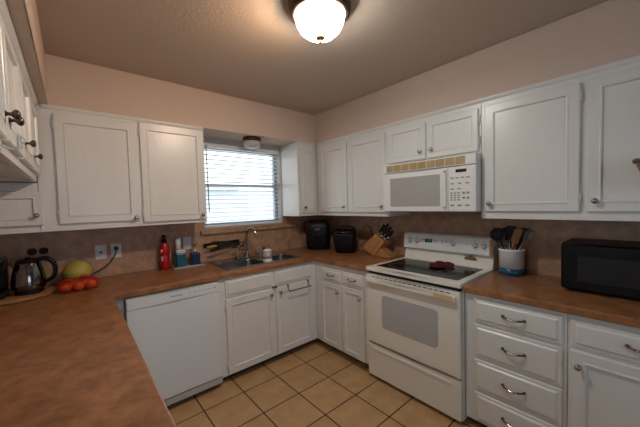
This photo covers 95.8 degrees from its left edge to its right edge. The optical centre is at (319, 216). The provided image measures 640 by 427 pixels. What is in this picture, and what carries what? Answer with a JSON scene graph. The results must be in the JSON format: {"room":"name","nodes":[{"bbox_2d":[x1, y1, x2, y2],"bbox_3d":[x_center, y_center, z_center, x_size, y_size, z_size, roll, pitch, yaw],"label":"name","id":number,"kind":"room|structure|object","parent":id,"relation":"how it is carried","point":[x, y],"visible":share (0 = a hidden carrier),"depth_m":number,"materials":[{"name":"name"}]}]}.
{"room":"kitchen","nodes":[
{"label":"kitchen","id":0,"kind":"room"},
{"bbox_2d":[0,151,316,311],"bbox_3d":[-1.875,0.177,2.267,5.120,2.455,0.120,-4,3,-40],"label":"wall","id":1,"kind":"structure","parent":0,"point":[280,151],"depth_m":2.85,"materials":[{"name":"beige paint"}]},
{"bbox_2d":[0,182,44,234],"bbox_3d":[-2.000,-0.047,1.816,0.404,0.313,0.382,-4,3,-40],"label":"upper cabinet","id":2,"kind":"object","parent":1,"relation":"attached to","point":[21,204],"visible":0.98,"depth_m":1.77,"materials":[{"name":"paint"}]},
{"bbox_2d":[26,246,49,256],"bbox_3d":[-2.006,0.251,2.063,0.120,0.063,0.010,-4,3,-40],"label":"wall outlet","id":3,"kind":"object","parent":1,"relation":"attached to","point":[44,250],"visible":1,"depth_m":2.06,"materials":[{"name":"brown plastic"}]},
{"bbox_2d":[27,248,36,254],"bbox_3d":[-2.029,0.252,2.043,0.050,0.047,0.010,-4,3,-40],"label":"socket","id":4,"kind":"object","parent":3,"relation":"attached to","point":[30,251],"depth_m":2.04,"materials":[{"name":"brown plastic"}]},
{"bbox_2d":[39,247,48,253],"bbox_3d":[-1.983,0.249,2.082,0.050,0.047,0.010,-4,3,-40],"label":"socket","id":5,"kind":"object","parent":3,"relation":"attached to","point":[42,250],"depth_m":2.08,"materials":[{"name":"brown plastic"}]},
{"bbox_2d":[95,245,106,259],"bbox_3d":[-1.731,0.287,2.294,0.072,0.116,0.016,-4,3,-40],"label":"wall outlet","id":6,"kind":"object","parent":1,"relation":"attached to","point":[100,250],"visible":1,"depth_m":2.29,"materials":[{"name":"white plastic"}]},
{"bbox_2d":[110,243,121,257],"bbox_3d":[-1.658,0.282,2.362,0.072,0.116,0.007,-4,3,-40],"label":"wall outlet","id":7,"kind":"object","parent":1,"relation":"attached to","point":[119,251],"visible":0.91,"depth_m":2.36,"materials":[{"name":"white plastic"}]},
{"bbox_2d":[34,104,206,231],"bbox_3d":[-1.471,-0.330,2.264,1.044,0.810,0.381,-4,3,-40],"label":"upper cabinet","id":8,"kind":"object","parent":1,"relation":"attached to","point":[98,170],"visible":0.98,"depth_m":2.08,"materials":[{"name":"paint"}]},
{"bbox_2d":[0,214,319,287],"bbox_3d":[-1.125,0.235,2.827,3.020,0.426,0.006,-4,3,-40],"label":"backsplash","id":9,"kind":"structure","parent":1,"relation":"attached to","point":[140,245],"depth_m":2.46,"materials":[{"name":"tile"}]},
{"bbox_2d":[35,52,314,146],"bbox_3d":[-1.051,-0.928,2.652,3.020,0.326,0.334,-4,3,-40],"label":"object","id":10,"kind":"structure","parent":1,"relation":"attached to","point":[71,83],"depth_m":2.31,"materials":[{"name":"beige paint"}]},
{"bbox_2d":[183,237,191,248],"bbox_3d":[-1.240,0.253,2.720,0.072,0.116,0.007,-4,3,-40],"label":"wall outlet","id":11,"kind":"object","parent":1,"relation":"attached to","point":[186,240],"visible":0.92,"depth_m":2.72,"materials":[{"name":"white plastic"}]},
{"bbox_2d":[203,241,238,247],"bbox_3d":[-0.985,0.284,2.934,0.372,0.044,0.014,-4,3,-40],"label":"strip","id":12,"kind":"object","parent":1,"relation":"attached to","point":[207,244],"visible":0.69,"depth_m":2.84,"materials":[{"name":"black plastic"}]},
{"bbox_2d":[206,241,231,248],"bbox_3d":[-0.977,0.283,2.852,0.264,0.046,0.026,-4,3,-40],"label":"kitchen knife","id":13,"kind":"object","parent":12,"relation":"attached to","point":[226,243],"visible":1,"depth_m":2.84,"materials":[{"name":"yellow plastic"}]},
{"bbox_2d":[210,243,233,251],"bbox_3d":[-0.948,0.305,2.846,0.250,0.061,0.026,-4,3,-40],"label":"kitchen knife","id":14,"kind":"object","parent":12,"relation":"attached to","point":[228,245],"visible":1,"depth_m":2.84,"materials":[{"name":"black plastic"}]},
{"bbox_2d":[208,239,238,243],"bbox_3d":[-0.970,0.262,2.920,0.336,0.035,0.026,-4,3,-40],"label":"kitchen knife","id":15,"kind":"object","parent":12,"relation":"attached to","point":[236,240],"visible":0.84,"depth_m":2.91,"materials":[{"name":"black plastic"}]},
{"bbox_2d":[226,242,243,249],"bbox_3d":[-0.850,0.309,2.906,0.213,0.090,0.009,-4,3,-40],"label":"scissors","id":16,"kind":"object","parent":12,"relation":"attached to","point":[240,242],"visible":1,"depth_m":2.94,"materials":[{"name":"black plastic"}]},
{"bbox_2d":[200,137,295,234],"bbox_3d":[-0.767,-0.321,3.175,1.120,0.947,0.157,-4,3,-40],"label":"window","id":17,"kind":"structure","parent":1,"relation":"in","point":[278,194],"depth_m":3.26,"materials":[{"name":"silver metal"}]},
{"bbox_2d":[204,142,280,227],"bbox_3d":[-0.810,-0.324,3.120,0.888,0.839,0.070,-4,3,-40],"label":"window blind","id":18,"kind":"object","parent":17,"relation":"attached to","point":[206,145],"visible":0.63,"depth_m":3.08,"materials":[{"name":"white plastic"}]},
{"bbox_2d":[243,136,260,148],"bbox_3d":[-0.676,-0.734,2.914,0.176,0.104,0.176,-4,3,-40],"label":"ceiling light","id":19,"kind":"object","parent":1,"relation":"attached to","point":[250,142],"visible":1,"depth_m":2.85,"materials":[{"name":"white glass"}]},
{"bbox_2d":[280,141,318,215],"bbox_3d":[-0.096,-0.419,3.439,0.584,0.810,0.381,-4,3,-40],"label":"upper cabinet","id":20,"kind":"object","parent":1,"relation":"attached to","point":[299,171],"visible":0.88,"depth_m":3.23,"materials":[{"name":"paint"}]},
{"bbox_2d":[23,0,606,114],"bbox_3d":[-0.226,-1.057,0.166,5.220,0.100,5.420,-4,3,-40],"label":"ceiling","id":21,"kind":"structure","parent":0,"point":[251,50],"depth_m":1.76,"materials":[{"name":"beige paint"}]},
{"bbox_2d":[6,0,47,103],"bbox_3d":[-1.278,-0.848,0.952,0.460,0.326,1.976,-4,3,-40],"label":"trim","id":22,"kind":"structure","parent":21,"relation":"attached to","point":[25,34],"depth_m":1.25,"materials":[{"name":"beige paint"}]},
{"bbox_2d":[288,0,350,43],"bbox_3d":[0.004,-0.972,1.464,0.316,0.194,0.316,-4,3,-40],"label":"ceiling light","id":23,"kind":"object","parent":21,"relation":"attached to","point":[318,21],"visible":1,"depth_m":1.39,"materials":[{"name":"white glass"}]},
{"bbox_2d":[314,0,639,143],"bbox_3d":[1.136,-0.967,2.160,0.334,0.326,3.276,-4,3,-40],"label":"wall","id":24,"kind":"structure","parent":21,"relation":"attached to","point":[606,32],"depth_m":1.84,"materials":[{"name":"beige paint"}]},
{"bbox_2d":[167,338,483,426],"bbox_3d":[-0.155,1.495,0.276,5.220,0.100,5.420,-4,3,-40],"label":"floor","id":25,"kind":"structure","parent":0,"point":[314,384],"depth_m":2.14,"materials":[{"name":"tile"}]},
{"bbox_2d":[115,299,124,318],"bbox_3d":[-1.340,0.970,1.930,0.083,0.871,0.112,-4,3,-40],"label":"filler panel","id":26,"kind":"object","parent":25,"relation":"on","point":[120,302],"visible":0.02,"depth_m":1.89,"materials":[{"name":"white wood"}]},
{"bbox_2d":[123,280,222,405],"bbox_3d":[-1.211,0.942,2.326,0.617,0.846,0.637,-4,3,-40],"label":"dishwasher","id":27,"kind":"object","parent":25,"relation":"on","point":[176,332],"visible":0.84,"depth_m":2.09,"materials":[{"name":"grey plastic"}]},
{"bbox_2d":[217,261,316,379],"bbox_3d":[-0.592,0.909,2.858,1.008,0.870,0.659,-4,3,-40],"label":"base cabinet","id":28,"kind":"object","parent":25,"relation":"on","point":[261,323],"visible":0.9,"depth_m":2.58,"materials":[{"name":"paint"}]},
{"bbox_2d":[286,279,311,291],"bbox_3d":[-0.194,0.664,2.779,0.260,0.060,0.068,-4,3,-40],"label":"towel bar","id":29,"kind":"object","parent":28,"relation":"attached to","point":[306,279],"visible":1,"depth_m":2.75,"materials":[{"name":"grey metal"}]},
{"bbox_2d":[315,261,369,365],"bbox_3d":[0.413,0.880,2.884,0.659,0.870,0.714,-4,3,-40],"label":"base cabinet","id":30,"kind":"object","parent":25,"relation":"on","point":[341,292],"visible":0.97,"depth_m":2.67,"materials":[{"name":"paint"}]},
{"bbox_2d":[365,231,496,421],"bbox_3d":[0.874,0.747,2.301,0.693,1.162,0.762,-4,3,-40],"label":"electric range","id":31,"kind":"object","parent":25,"relation":"on","point":[416,309],"visible":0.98,"depth_m":2.10,"materials":[{"name":"white metal"}]},
{"bbox_2d":[366,257,495,288],"bbox_3d":[0.864,0.417,2.286,0.618,0.032,0.762,-4,3,-40],"label":"cooktop","id":32,"kind":"object","parent":31,"relation":"in","point":[416,269],"depth_m":2.17,"materials":[{"name":"grey"}]},
{"bbox_2d":[429,261,454,269],"bbox_3d":[0.978,0.380,2.280,0.190,0.034,0.204,-4,3,-40],"label":"pot holder","id":33,"kind":"object","parent":31,"relation":"on","point":[438,264],"visible":1,"depth_m":2.25,"materials":[{"name":"red fabric"}]},
{"bbox_2d":[464,255,476,259],"bbox_3d":[1.191,0.324,2.281,0.023,0.040,0.096,-4,3,-40],"label":"brass ornament","id":34,"kind":"object","parent":31,"relation":"on","point":[470,257],"visible":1,"depth_m":2.27,"materials":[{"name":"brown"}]},
{"bbox_2d":[465,292,567,426],"bbox_3d":[1.307,0.901,1.840,0.658,0.870,0.500,-4,3,-40],"label":"base cabinet","id":35,"kind":"object","parent":25,"relation":"on","point":[516,354],"visible":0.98,"depth_m":1.62,"materials":[{"name":"paint"}]},
{"bbox_2d":[463,269,639,328],"bbox_3d":[1.513,0.449,1.583,0.636,0.040,1.147,-4,3,-40],"label":"countertop","id":36,"kind":"structure","parent":35,"relation":"on","point":[535,290],"depth_m":1.57,"materials":[{"name":"laminate"}]},
{"bbox_2d":[498,247,524,275],"bbox_3d":[1.369,0.320,2.059,0.162,0.184,0.162,-4,3,-40],"label":"utensil crock","id":37,"kind":"object","parent":36,"relation":"on","point":[511,262],"visible":0.95,"depth_m":2.00,"materials":[{"name":"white ceramic"}]},
{"bbox_2d":[490,228,505,248],"bbox_3d":[1.307,0.235,2.060,0.152,0.304,0.046,1,3,41],"label":"ladle","id":38,"kind":"object","parent":37,"relation":"in","point":[496,234],"visible":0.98,"depth_m":2.08,"materials":[{"name":"black plastic"}]},
{"bbox_2d":[490,228,505,241],"bbox_3d":[1.283,0.132,2.076,0.100,0.099,0.042,0,3,32],"label":"bowl","id":39,"kind":"object","parent":38,"relation":"on","point":[496,234],"depth_m":2.08,"materials":[{"name":"black plastic"}]},
{"bbox_2d":[505,225,516,249],"bbox_3d":[1.374,0.224,2.073,0.070,0.316,0.018,0,3,33],"label":"spatula","id":40,"kind":"object","parent":37,"relation":"in","point":[509,229],"visible":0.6,"depth_m":2.07,"materials":[{"name":"black plastic"}]},
{"bbox_2d":[510,228,522,249],"bbox_3d":[1.352,0.234,2.024,0.022,0.304,0.117,-4,3,-40],"label":"wooden spoon","id":41,"kind":"object","parent":37,"relation":"in","point":[517,233],"visible":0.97,"depth_m":2.00,"materials":[{"name":"brown wood"}]},
{"bbox_2d":[516,227,529,249],"bbox_3d":[1.418,0.230,2.057,0.025,0.306,0.135,-4,3,-40],"label":"serving spoon","id":42,"kind":"object","parent":37,"relation":"in","point":[524,229],"visible":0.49,"depth_m":2.03,"materials":[{"name":"black plastic"}]},
{"bbox_2d":[518,230,533,249],"bbox_3d":[1.384,0.239,2.011,0.050,0.297,0.180,-4,3,-40],"label":"whisk","id":43,"kind":"object","parent":37,"relation":"in","point":[529,238],"visible":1,"depth_m":1.97,"materials":[{"name":"silver metal"}]},
{"bbox_2d":[561,238,639,298],"bbox_3d":[1.688,0.288,1.573,0.319,0.274,0.530,-4,3,-40],"label":"countertop microwave","id":44,"kind":"object","parent":36,"relation":"on","point":[611,267],"visible":1,"depth_m":1.55,"materials":[{"name":"black plastic"}]},
{"bbox_2d":[567,314,639,426],"bbox_3d":[1.673,0.909,1.411,0.659,0.870,0.624,-4,3,-40],"label":"base cabinet","id":45,"kind":"object","parent":25,"relation":"on","point":[603,388],"visible":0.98,"depth_m":1.36,"materials":[{"name":"paint"}]},
{"bbox_3d":[-1.088,0.999,1.083,0.736,0.870,2.714,-4,3,-40],"label":"base cabinet","id":46,"kind":"object","parent":25,"relation":"on","visible":0},
{"bbox_2d":[0,246,404,426],"bbox_3d":[-0.227,0.488,1.790,3.012,0.040,2.744,-4,3,-40],"label":"countertop","id":47,"kind":"structure","parent":46,"relation":"on","point":[73,359],"depth_m":1.09,"materials":[{"name":"laminate"}]},
{"bbox_2d":[0,285,56,305],"bbox_3d":[-1.923,0.501,1.831,0.392,0.022,0.392,-4,3,-40],"label":"wooden board","id":48,"kind":"object","parent":47,"relation":"on","point":[10,299],"visible":0.57,"depth_m":1.76,"materials":[{"name":"brown wood"}]},
{"bbox_2d":[0,257,9,298],"bbox_3d":[-1.987,0.377,1.741,0.143,0.235,0.190,-4,3,-40],"label":"coffee maker","id":49,"kind":"object","parent":48,"relation":"on","point":[4,273],"visible":1,"depth_m":1.79,"materials":[{"name":"black plastic"}]},
{"bbox_2d":[8,256,57,295],"bbox_3d":[-1.826,0.373,1.838,0.212,0.227,0.167,-1,2,4],"label":"electric kettle","id":50,"kind":"object","parent":48,"relation":"on","point":[28,276],"visible":1,"depth_m":1.80,"materials":[{"name":"black glass"}]},
{"bbox_2d":[62,261,93,280],"bbox_3d":[-1.770,0.411,2.118,0.166,0.170,0.162,-2,3,-10],"label":"melon","id":51,"kind":"object","parent":47,"relation":"on","point":[74,269],"visible":0.65,"depth_m":2.07,"materials":[{"name":"yellow food"}]},
{"bbox_2d":[56,274,99,292],"bbox_3d":[-1.634,0.451,1.965,0.226,0.094,0.161,-4,3,-40],"label":"net bag","id":52,"kind":"object","parent":47,"relation":"on","point":[86,276],"visible":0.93,"depth_m":1.93,"materials":[{"name":"red"}]},
{"bbox_2d":[59,283,71,291],"bbox_3d":[-1.670,0.470,1.906,0.063,0.061,0.063,-4,3,-40],"label":"orange","id":53,"kind":"object","parent":52,"relation":"in","point":[67,286],"visible":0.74,"depth_m":1.89,"materials":[{"name":"orange food"}]},
{"bbox_2d":[73,281,84,289],"bbox_3d":[-1.612,0.468,1.940,0.062,0.060,0.062,-4,3,-42],"label":"orange","id":54,"kind":"object","parent":52,"relation":"in","point":[79,282],"visible":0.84,"depth_m":1.92,"materials":[{"name":"orange food"}]},
{"bbox_2d":[86,279,96,287],"bbox_3d":[-1.567,0.465,1.990,0.061,0.062,0.061,-4,3,-41],"label":"orange","id":55,"kind":"object","parent":52,"relation":"in","point":[90,279],"visible":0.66,"depth_m":1.97,"materials":[{"name":"orange food"}]},
{"bbox_2d":[46,246,117,286],"bbox_3d":[-1.776,0.376,2.159,0.136,0.234,0.490,-1,3,23],"label":"power cord","id":56,"kind":"object","parent":47,"relation":"on","point":[116,247],"visible":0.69,"depth_m":2.31,"materials":[{"name":"black plastic"}]},
{"bbox_2d":[159,235,170,269],"bbox_3d":[-1.354,0.316,2.534,0.082,0.302,0.082,-4,3,-40],"label":"fire extinguisher","id":57,"kind":"object","parent":47,"relation":"on","point":[164,249],"visible":1,"depth_m":2.51,"materials":[{"name":"red metal"}]},
{"bbox_2d":[171,262,204,269],"bbox_3d":[-1.197,0.450,2.642,0.260,0.016,0.130,-4,3,-40],"label":"soap tray","id":58,"kind":"object","parent":47,"relation":"on","point":[202,263],"visible":0.71,"depth_m":2.60,"materials":[{"name":"grey"}]},
{"bbox_2d":[174,238,186,267],"bbox_3d":[-1.249,0.324,2.595,0.086,0.262,0.080,-4,3,-40],"label":"soap dispenser","id":59,"kind":"object","parent":58,"relation":"on","point":[180,260],"visible":0.98,"depth_m":2.57,"materials":[{"name":"teal plastic"}]},
{"bbox_2d":[174,253,186,267],"bbox_3d":[-1.247,0.392,2.598,0.086,0.125,0.080,-4,3,-40],"label":"bottle","id":60,"kind":"object","parent":59,"relation":"on","point":[180,260],"depth_m":2.57,"materials":[{"name":"teal plastic"}]},
{"bbox_2d":[189,242,200,264],"bbox_3d":[-1.148,0.346,2.674,0.080,0.206,0.084,-4,3,-40],"label":"soap dispenser","id":61,"kind":"object","parent":58,"relation":"on","point":[194,257],"visible":0.98,"depth_m":2.66,"materials":[{"name":"blue plastic"}]},
{"bbox_2d":[189,252,200,264],"bbox_3d":[-1.151,0.394,2.680,0.080,0.110,0.072,-4,3,-40],"label":"bottle","id":62,"kind":"object","parent":61,"relation":"on","point":[194,257],"depth_m":2.66,"materials":[{"name":"blue plastic"}]},
{"bbox_2d":[234,227,260,258],"bbox_3d":[-0.713,0.270,2.944,0.288,0.310,0.156,-4,3,-40],"label":"kitchen faucet","id":63,"kind":"object","parent":47,"relation":"on","point":[247,255],"visible":1,"depth_m":2.96,"materials":[{"name":"silver metal"}]},
{"bbox_2d":[208,252,303,270],"bbox_3d":[-0.609,0.518,2.860,0.810,0.184,0.465,-4,3,-40],"label":"sink","id":64,"kind":"object","parent":47,"relation":"in","point":[229,264],"visible":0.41,"depth_m":2.86,"materials":[{"name":"silver metal"}]},
{"bbox_2d":[263,249,271,262],"bbox_3d":[-0.485,0.371,2.717,0.086,0.116,0.086,-4,3,-40],"label":"jar","id":65,"kind":"object","parent":64,"relation":"on","point":[267,253],"visible":1,"depth_m":2.68,"materials":[{"name":"white plastic"}]},
{"bbox_2d":[306,220,329,249],"bbox_3d":[-0.012,0.220,3.462,0.280,0.339,0.306,-2,2,1],"label":"air fryer","id":66,"kind":"object","parent":47,"relation":"on","point":[317,231],"visible":1,"depth_m":3.36,"materials":[{"name":"black plastic"}]},
{"bbox_2d":[333,225,356,252],"bbox_3d":[0.284,0.248,3.173,0.257,0.292,0.227,-1,2,5],"label":"rice cooker","id":67,"kind":"object","parent":47,"relation":"on","point":[345,239],"visible":1,"depth_m":3.08,"materials":[{"name":"black plastic"}]},
{"bbox_2d":[362,234,394,257],"bbox_3d":[0.592,0.287,2.897,0.116,0.220,0.328,-4,3,-40],"label":"knife block","id":68,"kind":"object","parent":47,"relation":"on","point":[375,246],"visible":0.95,"depth_m":2.84,"materials":[{"name":"brown wood"}]},
{"bbox_2d":[377,224,385,235],"bbox_3d":[0.605,0.134,2.821,0.022,0.120,0.104,-4,3,-40],"label":"knife","id":69,"kind":"object","parent":68,"relation":"in","point":[383,225],"visible":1,"depth_m":2.81,"materials":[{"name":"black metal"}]},
{"bbox_2d":[380,227,387,237],"bbox_3d":[0.626,0.160,2.798,0.022,0.113,0.099,-4,3,-40],"label":"knife","id":70,"kind":"object","parent":68,"relation":"in","point":[386,228],"visible":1,"depth_m":2.79,"materials":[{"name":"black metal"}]},
{"bbox_3d":[1.752,0.095,1.868,0.120,2.455,5.200,-4,3,-40],"label":"wall","id":71,"kind":"structure","parent":0,"visible":0},
{"bbox_2d":[316,124,409,216],"bbox_3d":[0.402,-0.414,3.014,0.381,0.810,0.968,-4,3,-40],"label":"upper cabinet","id":72,"kind":"object","parent":71,"relation":"attached to","point":[350,167],"visible":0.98,"depth_m":2.85,"materials":[{"name":"paint"}]},
{"bbox_2d":[387,99,480,164],"bbox_3d":[0.958,-0.624,2.346,0.381,0.364,0.760,-4,3,-40],"label":"upper cabinet","id":73,"kind":"object","parent":71,"relation":"attached to","point":[454,130],"visible":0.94,"depth_m":2.19,"materials":[{"name":"paint"}]},
{"bbox_2d":[383,153,481,211],"bbox_3d":[0.949,-0.239,2.346,0.432,0.401,0.758,-4,3,-40],"label":"microwave","id":74,"kind":"object","parent":73,"relation":"attached to","point":[449,183],"visible":1,"depth_m":2.14,"materials":[{"name":"white plastic"}]},
{"bbox_2d":[320,211,639,277],"bbox_3d":[1.193,0.321,2.443,0.006,0.760,3.594,-4,3,-40],"label":"backsplash","id":75,"kind":"structure","parent":71,"relation":"attached to","point":[542,251],"depth_m":2.17,"materials":[{"name":"tile"}]},
{"bbox_2d":[480,55,639,221],"bbox_3d":[1.579,-0.387,1.637,0.381,0.810,1.128,-4,3,-40],"label":"upper cabinet","id":76,"kind":"object","parent":71,"relation":"attached to","point":[565,147],"visible":1,"depth_m":1.62,"materials":[{"name":"paint"}]},
{"bbox_2d":[632,158,639,170],"bbox_3d":[1.536,-0.418,1.268,0.228,0.587,0.219,-4,3,-40],"label":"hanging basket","id":77,"kind":"object","parent":76,"relation":"hanging from","point":[636,161],"visible":1,"depth_m":1.32,"materials":[{"name":"wicker"}]},
{"bbox_3d":[-1.658,0.224,1.045,0.100,2.455,2.020,-4,3,-40],"label":"wall","id":78,"kind":"structure","parent":0,"visible":0},
{"bbox_2d":[0,0,24,166],"bbox_3d":[-1.089,-0.433,0.747,0.438,0.494,0.827,-4,3,-40],"label":"upper cabinet","id":79,"kind":"object","parent":78,"relation":"attached to","point":[11,121],"visible":0.98,"depth_m":0.97,"materials":[{"name":"paint"}]},
{"bbox_2d":[0,140,20,150],"bbox_3d":[-0.935,-0.213,0.875,0.046,0.030,0.035,-4,3,-40],"label":"hook","id":80,"kind":"object","parent":79,"relation":"attached to","point":[18,147],"visible":1,"depth_m":0.88,"materials":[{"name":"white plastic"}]},
{"bbox_2d":[17,133,26,147],"bbox_3d":[-1.086,-0.276,1.058,0.024,0.050,0.040,-4,3,-40],"label":"child latch","id":81,"kind":"object","parent":79,"relation":"attached to","point":[19,137],"visible":0.89,"depth_m":1.05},
{"bbox_2d":[0,47,42,181],"bbox_3d":[-1.627,-0.446,1.376,0.438,0.494,0.822,-4,3,-40],"label":"upper cabinet","id":82,"kind":"object","parent":78,"relation":"attached to","point":[28,169],"visible":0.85,"depth_m":1.43,"materials":[{"name":"paint"}]},
{"label":"outside","id":83,"kind":"structure","parent":0,"visible":0},
{"bbox_3d":[-5.272,1.512,10.102,18.000,0.100,15.600,-4,3,-40],"label":"ground","id":84,"kind":"structure","parent":83,"visible":0},
{"bbox_2d":[206,161,272,222],"bbox_3d":[-2.872,-0.554,12.378,11.200,3.700,3.200,-4,3,-40],"label":"neighbouring house","id":85,"kind":"structure","parent":84,"relation":"on","point":[260,201],"depth_m":10.73,"materials":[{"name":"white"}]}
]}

